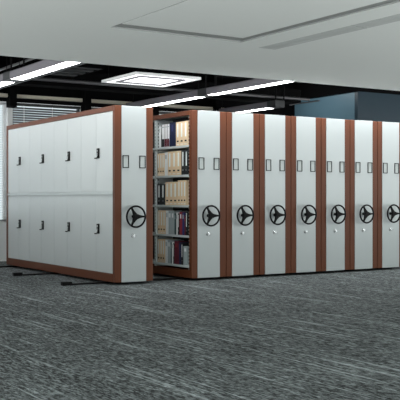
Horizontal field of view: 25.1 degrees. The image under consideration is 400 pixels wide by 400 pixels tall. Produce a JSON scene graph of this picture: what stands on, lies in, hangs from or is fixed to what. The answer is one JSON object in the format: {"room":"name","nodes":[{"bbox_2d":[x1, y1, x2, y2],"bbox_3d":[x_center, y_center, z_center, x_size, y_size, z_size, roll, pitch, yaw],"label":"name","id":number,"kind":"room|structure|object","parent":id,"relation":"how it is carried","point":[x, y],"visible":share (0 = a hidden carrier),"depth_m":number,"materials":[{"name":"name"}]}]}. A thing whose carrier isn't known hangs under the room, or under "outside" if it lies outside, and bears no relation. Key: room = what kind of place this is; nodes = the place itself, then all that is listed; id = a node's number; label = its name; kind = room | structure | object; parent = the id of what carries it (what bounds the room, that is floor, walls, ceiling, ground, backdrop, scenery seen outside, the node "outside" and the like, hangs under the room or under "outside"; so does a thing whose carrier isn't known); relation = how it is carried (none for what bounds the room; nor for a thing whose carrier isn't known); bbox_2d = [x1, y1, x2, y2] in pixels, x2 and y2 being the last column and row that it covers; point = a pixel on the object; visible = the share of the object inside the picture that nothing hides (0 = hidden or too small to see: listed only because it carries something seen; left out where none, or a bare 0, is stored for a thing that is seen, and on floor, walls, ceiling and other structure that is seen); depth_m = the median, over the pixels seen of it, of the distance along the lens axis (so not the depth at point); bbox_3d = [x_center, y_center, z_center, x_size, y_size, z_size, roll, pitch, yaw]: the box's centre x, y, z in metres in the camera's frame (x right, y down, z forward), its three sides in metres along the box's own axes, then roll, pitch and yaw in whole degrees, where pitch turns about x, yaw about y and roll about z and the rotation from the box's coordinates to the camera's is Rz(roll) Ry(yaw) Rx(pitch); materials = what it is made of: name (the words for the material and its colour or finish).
{"room":"file archive room","nodes":[
{"label":"file archive room","id":0,"kind":"room"},
{"bbox_2d":[0,222,5,260],"bbox_3d":[-4.959,0.760,15.274,13.450,0.702,0.200,0,0,-32],"label":"wall","id":1,"kind":"structure","parent":0,"point":[2,224],"depth_m":16.07,"materials":[{"name":"white paint"}]},
{"bbox_2d":[0,105,5,221],"bbox_3d":[-4.081,-0.666,15.814,1.360,2.150,0.050,0,0,-32],"label":"window","id":2,"kind":"structure","parent":1,"relation":"in","point":[2,117],"depth_m":16.15,"materials":[{"name":"clear glass"}]},
{"bbox_2d":[0,102,5,220],"bbox_3d":[-4.041,-0.675,15.750,1.330,2.121,0.060,0,0,-32],"label":"window blind","id":3,"kind":"object","parent":2,"relation":"attached to","point":[1,103],"visible":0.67,"depth_m":16.07,"materials":[{"name":"white plastic"}]},
{"bbox_2d":[6,108,12,125],"bbox_3d":[-3.435,-0.666,16.148,0.090,2.150,0.160,0,0,-32],"label":"trim","id":4,"kind":"structure","parent":1,"relation":"attached to","point":[9,111],"depth_m":16.08,"materials":[{"name":"white paint"}]},
{"bbox_2d":[13,106,78,123],"bbox_3d":[-2.858,-0.666,16.591,1.360,2.150,0.050,0,0,-32],"label":"window","id":5,"kind":"structure","parent":1,"relation":"in","point":[17,106],"depth_m":16.48,"materials":[{"name":"clear glass"}]},
{"bbox_2d":[13,103,79,124],"bbox_3d":[-2.817,-0.675,16.528,1.330,2.121,0.060,0,0,-32],"label":"window blind","id":6,"kind":"object","parent":5,"relation":"attached to","point":[46,111],"visible":0.15,"depth_m":16.43,"materials":[{"name":"grey metal"}]},
{"bbox_2d":[46,63,103,77],"bbox_3d":[-2.131,-2.041,14.227,0.760,0.060,1.260,0,0,-32],"label":"grille","id":7,"kind":"object","parent":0,"point":[90,68],"visible":0.58,"depth_m":14.17,"materials":[{"name":"black metal"}]},
{"bbox_2d":[0,56,236,107],"bbox_3d":[-4.972,-2.251,15.295,13.450,0.820,0.250,0,0,-32],"label":"wall","id":8,"kind":"structure","parent":0,"point":[108,69],"depth_m":17.27,"materials":[{"name":"black paint"}]},
{"bbox_2d":[6,56,16,107],"bbox_3d":[-3.349,-2.146,15.989,0.125,1.030,0.200,0,0,-32],"label":"column","id":9,"kind":"structure","parent":8,"relation":"attached to","point":[11,102],"depth_m":15.91,"materials":[{"name":"black paint"}]},
{"bbox_2d":[81,63,90,110],"bbox_3d":[-2.125,-2.146,16.767,0.125,1.030,0.200,0,0,-32],"label":"column","id":10,"kind":"structure","parent":8,"relation":"attached to","point":[85,95],"depth_m":16.68,"materials":[{"name":"black paint"}]},
{"bbox_2d":[0,97,210,111],"bbox_3d":[-4.884,-1.775,15.156,13.450,0.068,0.080,0,0,-32],"label":"trim","id":11,"kind":"structure","parent":8,"relation":"attached to","point":[2,99],"depth_m":16.65,"materials":[{"name":"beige paint"}]},
{"bbox_2d":[0,93,212,109],"bbox_3d":[-4.931,-1.842,15.090,13.300,0.062,0.140,0,0,-32],"label":"trim","id":12,"kind":"structure","parent":8,"relation":"attached to","point":[1,94],"depth_m":16.88,"materials":[{"name":"metal"}]},
{"bbox_2d":[149,69,158,115],"bbox_3d":[-0.901,-2.146,17.544,0.125,1.030,0.200,0,0,-32],"label":"trim","id":13,"kind":"structure","parent":8,"relation":"attached to","point":[155,108],"depth_m":17.46,"materials":[{"name":"black paint"}]},
{"bbox_2d":[211,74,220,110],"bbox_3d":[0.323,-2.146,18.322,0.125,1.030,0.200,0,0,-32],"label":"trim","id":14,"kind":"structure","parent":8,"relation":"attached to","point":[216,104],"depth_m":18.25,"materials":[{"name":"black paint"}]},
{"bbox_2d":[0,65,300,104],"bbox_3d":[-2.773,-2.071,15.330,11.200,0.280,0.350,0,0,-32],"label":"duct","id":15,"kind":"object","parent":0,"point":[96,77],"visible":0.49,"depth_m":16.36,"materials":[{"name":"black metal"}]},
{"bbox_2d":[0,261,399,399],"bbox_3d":[2.929,1.161,12.229,23.500,0.100,18.000,0,0,-32],"label":"floor","id":16,"kind":"structure","parent":0,"point":[328,335],"depth_m":7.22,"materials":[{"name":"carpet"}]},
{"bbox_2d":[12,272,58,275],"bbox_3d":[0.000,1.086,14.704,6.390,0.050,0.080,0,0,-32],"label":"rail","id":17,"kind":"object","parent":16,"relation":"on","point":[13,273],"visible":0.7,"depth_m":13.07,"materials":[{"name":"black metal"}]},
{"bbox_2d":[6,105,152,282],"bbox_3d":[-1.900,-0.061,13.334,0.592,2.300,4.040,0,0,-32],"label":"shelving unit","id":18,"kind":"object","parent":16,"relation":"on","point":[79,185],"visible":1,"depth_m":12.37,"materials":[{"name":"grey paint"}]},
{"bbox_2d":[153,110,225,278],"bbox_3d":[-0.907,-0.061,13.965,0.562,2.300,4.040,0,0,-32],"label":"shelving unit","id":19,"kind":"object","parent":16,"relation":"on","point":[206,208],"visible":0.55,"depth_m":12.38,"materials":[{"name":"grey paint"}]},
{"bbox_2d":[157,184,160,204],"bbox_3d":[-0.494,-0.067,13.046,0.232,0.300,0.107,0,0,-32],"label":"ring binder","id":20,"kind":"object","parent":19,"relation":"on","point":[158,185],"visible":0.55,"depth_m":12.98,"materials":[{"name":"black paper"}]},
{"bbox_2d":[158,210,159,233],"bbox_3d":[-0.497,0.331,13.051,0.232,0.335,0.072,0,0,-32],"label":"box file","id":21,"kind":"object","parent":19,"relation":"on","point":[158,210],"visible":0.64,"depth_m":12.99,"materials":[{"name":"beige cardboard"}]},
{"bbox_2d":[158,154,159,175],"bbox_3d":[-0.503,-0.497,13.059,0.232,0.320,0.064,0,0,-32],"label":"box file","id":22,"kind":"object","parent":19,"relation":"on","point":[158,154],"visible":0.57,"depth_m":12.98,"materials":[{"name":"beige cardboard"}]},
{"bbox_2d":[159,127,160,147],"bbox_3d":[-0.487,-0.892,13.035,0.231,0.300,0.040,0,0,-32],"label":"folder","id":23,"kind":"object","parent":19,"relation":"on","point":[159,127],"visible":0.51,"depth_m":12.97,"materials":[{"name":"white plastic"}]},
{"bbox_2d":[160,153,161,175],"bbox_3d":[-0.467,-0.497,13.003,0.232,0.320,0.063,0,0,-32],"label":"box file","id":24,"kind":"object","parent":19,"relation":"on","point":[160,153],"visible":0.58,"depth_m":12.94,"materials":[{"name":"beige cardboard"}]},
{"bbox_2d":[160,210,162,233],"bbox_3d":[-0.457,0.331,12.988,0.232,0.335,0.072,0,0,-32],"label":"box file","id":25,"kind":"object","parent":19,"relation":"on","point":[161,211],"visible":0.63,"depth_m":12.92,"materials":[{"name":"beige cardboard"}]},
{"bbox_2d":[160,239,162,261],"bbox_3d":[-0.463,0.743,12.996,0.232,0.335,0.067,0,0,-32],"label":"box file","id":26,"kind":"object","parent":19,"relation":"on","point":[161,240],"visible":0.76,"depth_m":12.92,"materials":[{"name":"beige cardboard"}]},
{"bbox_2d":[161,124,164,146],"bbox_3d":[-0.435,-0.904,12.954,0.232,0.325,0.094,0,0,-32],"label":"ring binder","id":27,"kind":"object","parent":19,"relation":"on","point":[162,126],"visible":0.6,"depth_m":12.88,"materials":[{"name":"white plastic"}]},
{"bbox_2d":[161,184,164,204],"bbox_3d":[-0.435,-0.067,12.953,0.232,0.300,0.103,0,0,-32],"label":"ring binder","id":28,"kind":"object","parent":19,"relation":"on","point":[162,185],"visible":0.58,"depth_m":12.89,"materials":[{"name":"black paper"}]},
{"bbox_2d":[162,153,164,175],"bbox_3d":[-0.432,-0.497,12.948,0.232,0.320,0.063,0,0,-32],"label":"box file","id":29,"kind":"object","parent":19,"relation":"on","point":[163,154],"visible":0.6,"depth_m":12.88,"materials":[{"name":"beige cardboard"}]},
{"bbox_2d":[163,239,164,262],"bbox_3d":[-0.425,0.743,12.937,0.232,0.335,0.066,0,0,-32],"label":"box file","id":30,"kind":"object","parent":19,"relation":"on","point":[163,239],"visible":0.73,"depth_m":12.86,"materials":[{"name":"beige cardboard"}]},
{"bbox_2d":[158,238,171,261],"bbox_3d":[-0.500,0.743,13.055,0.232,0.335,0.068,0,0,-32],"label":"box file","id":31,"kind":"object","parent":19,"relation":"on","point":[169,238],"visible":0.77,"depth_m":13.00,"materials":[{"name":"beige cardboard"}]},
{"bbox_2d":[165,124,166,146],"bbox_3d":[-0.391,-0.904,12.884,0.232,0.325,0.059,0,0,-32],"label":"ring binder","id":32,"kind":"object","parent":19,"relation":"on","point":[165,124],"visible":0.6,"depth_m":12.82,"materials":[{"name":"white plastic"}]},
{"bbox_2d":[163,210,169,233],"bbox_3d":[-0.417,0.331,12.925,0.232,0.335,0.071,0,0,-32],"label":"box file","id":33,"kind":"object","parent":19,"relation":"on","point":[164,211],"visible":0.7,"depth_m":12.85,"materials":[{"name":"beige cardboard"}]},
{"bbox_2d":[165,153,167,175],"bbox_3d":[-0.389,-0.499,12.881,0.231,0.325,0.073,0,0,-32],"label":"ring binder","id":34,"kind":"object","parent":19,"relation":"on","point":[166,154],"visible":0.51,"depth_m":12.81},
{"bbox_2d":[165,182,168,204],"bbox_3d":[-0.370,-0.080,12.851,0.232,0.325,0.110,0,0,-32],"label":"box file","id":35,"kind":"object","parent":19,"relation":"on","point":[166,183],"visible":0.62,"depth_m":12.79,"materials":[{"name":"beige cardboard"}]},
{"bbox_2d":[167,124,169,146],"bbox_3d":[-0.356,-0.904,12.829,0.232,0.325,0.059,0,0,-32],"label":"ring binder","id":36,"kind":"object","parent":19,"relation":"on","point":[168,125],"visible":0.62,"depth_m":12.76,"materials":[{"name":"white plastic"}]},
{"bbox_2d":[168,151,171,174],"bbox_3d":[-0.332,-0.504,12.790,0.232,0.335,0.118,0,0,-32],"label":"box file","id":37,"kind":"object","parent":19,"relation":"on","point":[169,153],"visible":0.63,"depth_m":12.71,"materials":[{"name":"beige cardboard"}]},
{"bbox_2d":[169,211,170,233],"bbox_3d":[-0.331,0.333,12.790,0.231,0.330,0.075,0,0,-32],"label":"ring binder","id":38,"kind":"object","parent":19,"relation":"on","point":[169,211],"visible":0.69,"depth_m":12.72,"materials":[{"name":"grey plastic"}]},
{"bbox_2d":[169,182,172,204],"bbox_3d":[-0.310,-0.080,12.757,0.232,0.325,0.108,0,0,-32],"label":"box file","id":39,"kind":"object","parent":19,"relation":"on","point":[170,183],"visible":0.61,"depth_m":12.70,"materials":[{"name":"beige cardboard"}]},
{"bbox_2d":[170,122,175,146],"bbox_3d":[-0.293,-0.912,12.729,0.232,0.340,0.163,0,0,-32],"label":"ring binder","id":40,"kind":"object","parent":19,"relation":"on","point":[172,124],"visible":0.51,"depth_m":12.66,"materials":[{"name":"blue plastic"}]},
{"bbox_2d":[165,239,180,262],"bbox_3d":[-0.384,0.743,12.872,0.231,0.335,0.059,0,0,-32],"label":"ring binder","id":41,"kind":"object","parent":19,"relation":"on","point":[166,240],"visible":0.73,"depth_m":12.81,"materials":[{"name":"grey plastic"}]},
{"bbox_2d":[172,151,175,174],"bbox_3d":[-0.268,-0.504,12.689,0.232,0.335,0.116,0,0,-32],"label":"box file","id":42,"kind":"object","parent":19,"relation":"on","point":[173,152],"visible":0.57,"depth_m":12.63,"materials":[{"name":"beige cardboard"}]},
{"bbox_2d":[166,210,181,233],"bbox_3d":[-0.374,0.331,12.857,0.231,0.335,0.067,0,0,-32],"label":"ring binder","id":43,"kind":"object","parent":19,"relation":"on","point":[167,212],"visible":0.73,"depth_m":12.78,"materials":[{"name":"grey plastic"}]},
{"bbox_2d":[173,182,177,204],"bbox_3d":[-0.251,-0.080,12.664,0.232,0.325,0.106,0,0,-32],"label":"box file","id":44,"kind":"object","parent":19,"relation":"on","point":[175,184],"visible":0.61,"depth_m":12.59,"materials":[{"name":"beige cardboard"}]},
{"bbox_2d":[168,240,183,262],"bbox_3d":[-0.343,0.745,12.808,0.231,0.330,0.075,0,0,-32],"label":"ring binder","id":45,"kind":"object","parent":19,"relation":"on","point":[169,241],"visible":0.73,"depth_m":12.73,"materials":[{"name":"grey plastic"}]},
{"bbox_2d":[176,213,177,234],"bbox_3d":[-0.227,0.343,12.626,0.231,0.310,0.032,0,0,-32],"label":"book","id":46,"kind":"object","parent":19,"relation":"on","point":[176,213],"visible":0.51,"depth_m":12.56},
{"bbox_2d":[176,122,179,145],"bbox_3d":[-0.214,-0.909,12.605,0.232,0.335,0.103,0,0,-32],"label":"box file","id":47,"kind":"object","parent":19,"relation":"on","point":[177,123],"visible":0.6,"depth_m":12.54,"materials":[{"name":"beige cardboard"}]},
{"bbox_2d":[176,151,180,174],"bbox_3d":[-0.204,-0.504,12.590,0.232,0.335,0.114,0,0,-32],"label":"box file","id":48,"kind":"object","parent":19,"relation":"on","point":[178,153],"visible":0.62,"depth_m":12.52,"materials":[{"name":"beige cardboard"}]},
{"bbox_2d":[171,211,185,234],"bbox_3d":[-0.288,0.333,12.723,0.231,0.330,0.071,0,0,-32],"label":"ring binder","id":49,"kind":"object","parent":19,"relation":"on","point":[172,212],"visible":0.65,"depth_m":12.66,"materials":[{"name":"grey plastic"}]},
{"bbox_2d":[178,213,179,234],"bbox_3d":[-0.204,0.348,12.589,0.232,0.300,0.038,0,0,-32],"label":"book","id":50,"kind":"object","parent":19,"relation":"on","point":[178,213],"visible":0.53,"depth_m":12.52,"materials":[{"name":"white paper"}]},
{"bbox_2d":[178,180,180,204],"bbox_3d":[-0.196,-0.089,12.577,0.232,0.345,0.072,0,0,-32],"label":"box file","id":51,"kind":"object","parent":19,"relation":"on","point":[179,181],"visible":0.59,"depth_m":12.50,"materials":[{"name":"beige cardboard"}]},
{"bbox_2d":[180,212,181,234],"bbox_3d":[-0.172,0.338,12.539,0.231,0.320,0.064,0,0,-32],"label":"book","id":52,"kind":"object","parent":19,"relation":"on","point":[180,212],"visible":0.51,"depth_m":12.47,"materials":[{"name":"paper"}]},
{"bbox_2d":[174,240,188,263],"bbox_3d":[-0.234,0.748,12.636,0.231,0.325,0.117,0,0,-32],"label":"book","id":53,"kind":"object","parent":19,"relation":"on","point":[176,243],"visible":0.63,"depth_m":12.57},
{"bbox_2d":[180,121,183,145],"bbox_3d":[-0.157,-0.909,12.515,0.232,0.335,0.102,0,0,-32],"label":"box file","id":54,"kind":"object","parent":19,"relation":"on","point":[181,122],"visible":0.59,"depth_m":12.46,"materials":[{"name":"beige cardboard"}]},
{"bbox_2d":[181,180,182,204],"bbox_3d":[-0.156,-0.089,12.513,0.232,0.345,0.072,0,0,-32],"label":"box file","id":55,"kind":"object","parent":19,"relation":"on","point":[181,180],"visible":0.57,"depth_m":12.45,"materials":[{"name":"beige cardboard"}]},
{"bbox_2d":[181,150,184,174],"bbox_3d":[-0.140,-0.507,12.489,0.232,0.340,0.087,0,0,-32],"label":"ring binder","id":56,"kind":"object","parent":19,"relation":"on","point":[182,151],"visible":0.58,"depth_m":12.42,"materials":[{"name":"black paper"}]},
{"bbox_2d":[182,212,185,234],"bbox_3d":[-0.138,0.341,12.485,0.231,0.315,0.047,0,0,-32],"label":"book","id":57,"kind":"object","parent":19,"relation":"on","point":[183,213],"visible":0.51,"depth_m":12.41,"materials":[{"name":"blue paper"}]},
{"bbox_2d":[179,242,188,264],"bbox_3d":[-0.184,0.755,12.557,0.232,0.310,0.048,0,0,-32],"label":"book","id":58,"kind":"object","parent":19,"relation":"on","point":[179,242],"visible":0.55,"depth_m":12.50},
{"bbox_2d":[181,243,188,264],"bbox_3d":[-0.153,0.760,12.509,0.232,0.300,0.050,0,0,-32],"label":"book","id":59,"kind":"object","parent":19,"relation":"on","point":[182,244],"visible":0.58,"depth_m":12.45,"materials":[{"name":"white paper"}]},
{"bbox_2d":[184,216,185,234],"bbox_3d":[-0.113,0.363,12.446,0.231,0.270,0.029,0,0,-32],"label":"book","id":60,"kind":"object","parent":19,"relation":"on","point":[184,216],"visible":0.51,"depth_m":12.38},
{"bbox_2d":[183,180,188,204],"bbox_3d":[-0.116,-0.089,12.450,0.232,0.345,0.071,0,0,-32],"label":"box file","id":61,"kind":"object","parent":19,"relation":"on","point":[185,182],"visible":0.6,"depth_m":12.38,"materials":[{"name":"beige cardboard"}]},
{"bbox_2d":[183,246,188,264],"bbox_3d":[-0.107,0.780,12.438,0.231,0.260,0.102,0,0,-32],"label":"folder","id":62,"kind":"object","parent":19,"relation":"on","point":[185,248],"visible":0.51,"depth_m":12.36,"materials":[{"name":"grey plastic"}]},
{"bbox_2d":[184,121,188,144],"bbox_3d":[-0.101,-0.909,12.428,0.232,0.335,0.100,0,0,-32],"label":"box file","id":63,"kind":"object","parent":19,"relation":"on","point":[186,123],"visible":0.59,"depth_m":12.35,"materials":[{"name":"beige cardboard"}]},
{"bbox_2d":[185,150,188,174],"bbox_3d":[-0.091,-0.507,12.412,0.232,0.340,0.084,0,0,-32],"label":"ring binder","id":64,"kind":"object","parent":19,"relation":"on","point":[186,151],"visible":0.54,"depth_m":12.34,"materials":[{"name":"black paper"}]},
{"bbox_2d":[186,211,188,234],"bbox_3d":[-0.090,0.333,12.409,0.232,0.330,0.047,0,0,-32],"label":"book","id":65,"kind":"object","parent":19,"relation":"on","point":[187,212],"visible":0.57,"depth_m":12.34,"materials":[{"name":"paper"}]},
{"bbox_2d":[61,271,318,285],"bbox_3d":[0.922,1.086,13.253,6.390,0.050,0.080,0,0,-32],"label":"rail","id":66,"kind":"object","parent":16,"relation":"on","point":[63,283],"visible":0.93,"depth_m":11.76,"materials":[{"name":"black metal"}]},
{"bbox_2d":[226,112,258,276],"bbox_3d":[-0.426,-0.061,14.271,0.562,2.300,4.040,0,0,-32],"label":"shelving unit","id":67,"kind":"object","parent":16,"relation":"on","point":[242,129],"visible":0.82,"depth_m":12.63,"materials":[{"name":"grey paint"}]},
{"bbox_2d":[259,114,290,274],"bbox_3d":[0.055,-0.061,14.576,0.562,2.300,4.040,0,0,-32],"label":"shelving unit","id":68,"kind":"object","parent":16,"relation":"on","point":[274,130],"visible":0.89,"depth_m":12.93,"materials":[{"name":"grey metal"}]},
{"bbox_2d":[291,116,320,272],"bbox_3d":[0.536,-0.061,14.882,0.562,2.300,4.040,0,0,-32],"label":"shelving unit","id":69,"kind":"object","parent":16,"relation":"on","point":[305,131],"visible":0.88,"depth_m":13.25,"materials":[{"name":"grey metal"}]},
{"bbox_2d":[319,118,349,271],"bbox_3d":[1.017,-0.061,15.187,0.562,2.300,4.040,0,0,-32],"label":"shelving unit","id":70,"kind":"object","parent":16,"relation":"on","point":[335,133],"visible":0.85,"depth_m":13.56,"materials":[{"name":"grey metal"}]},
{"bbox_2d":[350,120,376,269],"bbox_3d":[1.498,-0.061,15.493,0.562,2.300,4.040,0,0,-32],"label":"shelving unit","id":71,"kind":"object","parent":16,"relation":"on","point":[363,134],"visible":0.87,"depth_m":13.85,"materials":[{"name":"grey metal"}]},
{"bbox_2d":[376,122,399,268],"bbox_3d":[1.978,-0.061,15.798,0.562,2.300,4.040,0,0,-32],"label":"shelving unit","id":72,"kind":"object","parent":16,"relation":"on","point":[388,133],"visible":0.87,"depth_m":14.13,"materials":[{"name":"grey metal"}]},
{"bbox_2d":[0,0,399,90],"bbox_3d":[6.661,-1.761,6.822,40.000,0.200,15.670,0,0,-32],"label":"ceiling","id":73,"kind":"structure","parent":0,"point":[81,31],"depth_m":9.19,"materials":[{"name":"paint"}]},
{"bbox_2d":[112,0,399,41],"bbox_3d":[3.395,-1.695,3.432,1.550,0.070,13.450,0,0,-32],"label":"trim","id":74,"kind":"structure","parent":73,"relation":"attached to","point":[388,2],"depth_m":8.82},
{"bbox_2d":[259,14,399,49],"bbox_3d":[3.286,-1.669,5.915,0.224,0.024,9.498,0,0,-32],"label":"ceiling vent","id":75,"kind":"object","parent":73,"relation":"in","point":[394,18],"visible":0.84,"depth_m":8.96,"materials":[{"name":"grey metal"}]},
{"bbox_2d":[217,75,253,78],"bbox_3d":[1.087,-2.091,14.850,1.160,0.060,1.360,0,0,-32],"label":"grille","id":76,"kind":"object","parent":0,"point":[217,75],"visible":0.04,"depth_m":15.27,"materials":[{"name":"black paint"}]},
{"bbox_2d":[237,79,242,105],"bbox_3d":[0.539,-0.775,19.300,0.150,3.772,1.100,0,0,-32],"label":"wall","id":77,"kind":"structure","parent":0,"point":[239,103],"depth_m":18.83,"materials":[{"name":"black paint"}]},
{"bbox_2d":[243,84,294,115],"bbox_3d":[1.837,-0.775,20.895,4.050,3.772,0.200,0,0,-32],"label":"wall","id":78,"kind":"structure","parent":0,"point":[288,110],"depth_m":20.79,"materials":[{"name":"black paint"}]},
{"bbox_2d":[243,79,303,84],"bbox_3d":[0.386,-2.711,16.698,40.000,0.100,7.730,0,0,-32],"label":"ceiling","id":79,"kind":"structure","parent":0,"point":[291,83],"depth_m":20.70,"materials":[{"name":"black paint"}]},
{"bbox_2d":[0,56,15,86],"bbox_3d":[-3.494,-2.186,14.255,0.210,0.950,2.690,0,0,-32],"label":"pendant lamp","id":80,"kind":"object","parent":79,"relation":"hanging from","point":[2,83],"visible":0.33,"depth_m":13.23,"materials":[{"name":"white"}]},
{"bbox_2d":[0,82,14,86],"bbox_3d":[-3.494,-1.727,14.255,0.186,0.028,2.670,0,0,-32],"label":"diffuser","id":81,"kind":"object","parent":80,"relation":"attached to","point":[2,84],"depth_m":13.33,"materials":[{"name":"white plastic"}]},
{"bbox_2d":[3,56,24,82],"bbox_3d":[-2.684,-2.184,13.023,0.263,0.954,0.260,0,0,-32],"label":"joint","id":82,"kind":"object","parent":79,"relation":"hanging from","point":[5,74],"visible":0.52,"depth_m":12.95,"materials":[{"name":"black metal"}]},
{"bbox_2d":[9,57,78,79],"bbox_3d":[-2.043,-2.186,11.972,0.210,0.950,2.200,0,0,-32],"label":"pendant lamp","id":83,"kind":"object","parent":79,"relation":"hanging from","point":[44,66],"visible":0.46,"depth_m":12.07,"materials":[{"name":"white"}]},
{"bbox_2d":[101,68,200,86],"bbox_3d":[-0.715,-2.176,13.042,1.060,0.970,1.060,0,0,-32],"label":"ceiling lamp","id":84,"kind":"object","parent":79,"relation":"hanging from","point":[134,78],"visible":0.75,"depth_m":12.93,"materials":[{"name":"white plastic"}]},
{"bbox_2d":[109,75,194,85],"bbox_3d":[-0.715,-1.730,13.042,0.980,0.021,0.980,0,0,-32],"label":"diffuser","id":85,"kind":"object","parent":84,"relation":"attached to","point":[142,80],"depth_m":12.95,"materials":[{"name":"white plastic"}]},
{"bbox_2d":[126,67,205,106],"bbox_3d":[-0.648,-2.186,16.135,0.190,0.950,2.570,0,0,-32],"label":"pendant lamp","id":86,"kind":"object","parent":79,"relation":"hanging from","point":[189,95],"visible":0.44,"depth_m":15.90,"materials":[{"name":"white metal"}]},
{"bbox_2d":[143,97,203,106],"bbox_3d":[-0.648,-1.727,16.135,0.166,0.028,2.550,0,0,-32],"label":"diffuser","id":87,"kind":"object","parent":86,"relation":"attached to","point":[166,100],"depth_m":15.95,"materials":[{"name":"white plastic"}]},
{"bbox_2d":[198,74,216,96],"bbox_3d":[0.134,-2.184,14.955,0.253,0.954,0.260,0,0,-32],"label":"joint","id":88,"kind":"object","parent":79,"relation":"hanging from","point":[201,92],"visible":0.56,"depth_m":14.86,"materials":[{"name":"black metal"}]},
{"bbox_2d":[219,77,274,112],"bbox_3d":[0.877,-2.186,17.649,0.210,0.950,1.750,0,0,-32],"label":"pendant lamp","id":89,"kind":"object","parent":79,"relation":"hanging from","point":[263,105],"visible":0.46,"depth_m":17.45,"materials":[{"name":"white"}]},
{"bbox_2d":[235,108,273,112],"bbox_3d":[0.877,-1.727,17.649,0.186,0.028,1.730,0,0,-32],"label":"diffuser","id":90,"kind":"object","parent":89,"relation":"attached to","point":[237,110],"depth_m":17.42,"materials":[{"name":"white plastic"}]},
{"bbox_2d":[206,75,291,95],"bbox_3d":[0.802,-2.186,13.852,0.190,0.950,2.320,0,0,-32],"label":"pendant lamp","id":91,"kind":"object","parent":79,"relation":"hanging from","point":[255,83],"visible":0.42,"depth_m":13.96,"materials":[{"name":"white"}]},
{"bbox_2d":[210,81,291,94],"bbox_3d":[0.802,-1.727,13.852,0.166,0.028,2.300,0,0,-32],"label":"diffuser","id":92,"kind":"object","parent":91,"relation":"attached to","point":[253,84],"depth_m":13.93,"materials":[{"name":"white plastic"}]},
{"bbox_2d":[267,84,284,108],"bbox_3d":[1.435,-2.184,16.813,0.263,0.954,0.260,0,0,-32],"label":"joint","id":93,"kind":"object","parent":79,"relation":"hanging from","point":[275,103],"visible":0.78,"depth_m":16.71,"materials":[{"name":"black metal"}]},
{"bbox_2d":[289,100,319,104],"bbox_3d":[1.914,-1.771,16.531,0.028,0.028,0.850,0,0,-32],"label":"ceiling pipe","id":94,"kind":"object","parent":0,"point":[314,100],"visible":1,"depth_m":16.49,"materials":[{"name":"grey metal"}]},
{"bbox_2d":[295,92,354,119],"bbox_3d":[2.807,-0.595,20.179,0.100,3.412,2.050,0,0,-32],"label":"wall","id":95,"kind":"structure","parent":0,"point":[338,106],"depth_m":19.95,"materials":[{"name":"blue paint"}]},
{"bbox_2d":[355,91,399,122],"bbox_3d":[5.679,-0.595,20.730,5.540,3.412,0.100,0,0,-32],"label":"wall","id":96,"kind":"structure","parent":0,"point":[379,107],"depth_m":19.51,"materials":[{"name":"paint"}]},
{"bbox_2d":[293,83,399,97],"bbox_3d":[5.118,-2.481,21.558,5.600,0.360,2.200,0,0,-32],"label":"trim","id":97,"kind":"structure","parent":96,"relation":"attached to","point":[308,90],"depth_m":19.97,"materials":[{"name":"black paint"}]},
{"bbox_3d":[2.465,-2.171,13.427,40.000,0.980,0.020,0,0,-32],"label":"trim","id":98,"kind":"structure","parent":0,"visible":0},
{"bbox_2d":[0,58,33,70],"bbox_3d":[-2.684,-2.011,13.325,0.040,0.040,5.330,0,0,-32],"label":"ceiling pipe","id":99,"kind":"object","parent":98,"relation":"attached to","point":[29,59],"visible":0.32,"depth_m":13.35,"materials":[{"name":"grey metal"}]},
{"bbox_2d":[0,63,85,88],"bbox_3d":[-2.296,-1.891,13.572,0.032,0.032,5.330,0,0,-32],"label":"ceiling pipe","id":100,"kind":"object","parent":98,"relation":"attached to","point":[79,64],"visible":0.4,"depth_m":13.63,"materials":[{"name":"white metal"}]},
{"bbox_2d":[26,77,309,100],"bbox_3d":[-2.440,-1.911,14.386,10.750,0.056,0.056,0,0,-32],"label":"ceiling pipe","id":101,"kind":"object","parent":100,"relation":"attached to","point":[39,78],"visible":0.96,"depth_m":15.37,"materials":[{"name":"grey metal"}]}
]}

